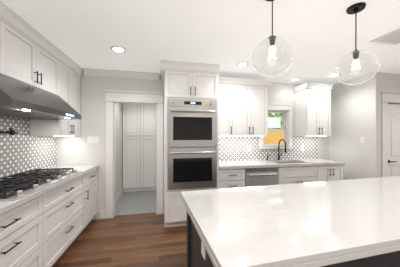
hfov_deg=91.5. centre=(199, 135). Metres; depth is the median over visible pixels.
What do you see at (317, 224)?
countertop
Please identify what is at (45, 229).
base cabinet
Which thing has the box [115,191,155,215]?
floor
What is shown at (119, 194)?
baseboard
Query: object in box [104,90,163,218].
door frame
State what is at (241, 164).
countertop
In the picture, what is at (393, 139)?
hall door
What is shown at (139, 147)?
tall cabinet
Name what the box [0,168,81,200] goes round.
gas cooktop
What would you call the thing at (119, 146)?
wall
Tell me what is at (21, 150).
backsplash
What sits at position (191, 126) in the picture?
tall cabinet
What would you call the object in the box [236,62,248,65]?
recessed light
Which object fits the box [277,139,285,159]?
faucet
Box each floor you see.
[52,212,186,266]
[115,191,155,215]
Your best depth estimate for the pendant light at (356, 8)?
1.66 m
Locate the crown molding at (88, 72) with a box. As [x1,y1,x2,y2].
[83,68,158,80]
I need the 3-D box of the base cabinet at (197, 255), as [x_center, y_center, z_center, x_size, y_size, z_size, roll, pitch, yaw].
[1.271,0.969,1.524,2.620,0.862,0.930,0,0,-14]
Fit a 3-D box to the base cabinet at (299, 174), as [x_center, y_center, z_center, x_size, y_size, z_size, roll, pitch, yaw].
[2.269,0.963,3.824,0.624,0.876,0.615,0,0,-12]
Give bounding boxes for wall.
[57,72,328,219]
[116,103,122,195]
[329,72,380,179]
[381,72,399,176]
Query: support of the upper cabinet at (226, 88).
attached to the wall at (76, 150)
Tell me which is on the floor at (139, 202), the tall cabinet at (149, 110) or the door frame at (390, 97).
the tall cabinet at (149, 110)
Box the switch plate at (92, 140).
[87,137,98,143]
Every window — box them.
[259,104,292,149]
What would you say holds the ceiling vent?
in the ceiling
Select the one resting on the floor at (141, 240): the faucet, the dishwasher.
the dishwasher
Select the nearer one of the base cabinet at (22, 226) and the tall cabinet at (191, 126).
the base cabinet at (22, 226)
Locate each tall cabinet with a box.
[123,103,142,191]
[143,104,155,190]
[160,60,219,227]
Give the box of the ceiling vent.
[369,28,399,44]
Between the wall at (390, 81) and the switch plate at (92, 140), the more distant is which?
the wall at (390, 81)
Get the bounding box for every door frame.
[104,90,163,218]
[381,91,399,176]
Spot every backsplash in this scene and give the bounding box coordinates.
[0,115,56,179]
[219,136,316,160]
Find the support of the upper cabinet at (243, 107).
attached to the wall at (76, 150)
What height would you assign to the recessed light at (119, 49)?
0.008 m
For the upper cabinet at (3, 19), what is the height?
0.480 m
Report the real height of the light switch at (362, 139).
0.115 m
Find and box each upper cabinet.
[0,16,7,75]
[8,20,59,95]
[29,60,79,135]
[219,81,234,135]
[235,81,270,135]
[295,89,330,135]
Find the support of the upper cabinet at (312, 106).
attached to the wall at (76, 150)
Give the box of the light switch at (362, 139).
[360,137,364,142]
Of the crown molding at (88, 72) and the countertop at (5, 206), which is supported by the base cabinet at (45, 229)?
the countertop at (5, 206)
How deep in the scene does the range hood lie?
1.81 m
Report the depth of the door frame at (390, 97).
3.37 m
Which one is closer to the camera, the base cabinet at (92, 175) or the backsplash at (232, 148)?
the base cabinet at (92, 175)
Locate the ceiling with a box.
[1,0,399,83]
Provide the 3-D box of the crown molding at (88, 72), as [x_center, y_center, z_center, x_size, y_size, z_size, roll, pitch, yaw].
[-1.315,-1.044,3.325,1.212,0.110,0.085,0,0,-12]
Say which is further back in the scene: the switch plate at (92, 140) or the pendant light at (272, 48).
the switch plate at (92, 140)
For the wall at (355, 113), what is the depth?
3.66 m
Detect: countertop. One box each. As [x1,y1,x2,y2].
[0,165,98,214]
[181,176,399,266]
[219,158,344,168]
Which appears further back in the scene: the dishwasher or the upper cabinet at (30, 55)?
the dishwasher
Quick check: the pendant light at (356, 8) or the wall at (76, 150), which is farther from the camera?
the wall at (76, 150)
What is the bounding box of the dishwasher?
[247,167,282,186]
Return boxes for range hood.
[0,74,80,119]
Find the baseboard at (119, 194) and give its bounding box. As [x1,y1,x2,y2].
[116,188,122,202]
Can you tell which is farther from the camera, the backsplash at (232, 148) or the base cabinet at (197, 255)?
the backsplash at (232, 148)
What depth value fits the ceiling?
2.08 m
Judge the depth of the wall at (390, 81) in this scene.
3.41 m
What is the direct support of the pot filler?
attached to the backsplash at (21, 150)
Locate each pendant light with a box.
[251,0,294,76]
[334,2,379,84]
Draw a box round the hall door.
[388,103,399,176]
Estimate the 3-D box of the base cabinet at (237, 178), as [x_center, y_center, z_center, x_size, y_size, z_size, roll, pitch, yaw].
[0.455,0.963,3.431,0.450,0.876,0.619,0,0,-12]
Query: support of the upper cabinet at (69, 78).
attached to the wall
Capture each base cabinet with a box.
[0,194,43,266]
[44,173,87,266]
[88,168,96,223]
[187,212,399,266]
[219,168,246,188]
[291,165,342,183]
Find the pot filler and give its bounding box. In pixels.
[0,128,17,134]
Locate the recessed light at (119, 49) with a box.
[111,46,125,52]
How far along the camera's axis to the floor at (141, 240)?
2.52 m

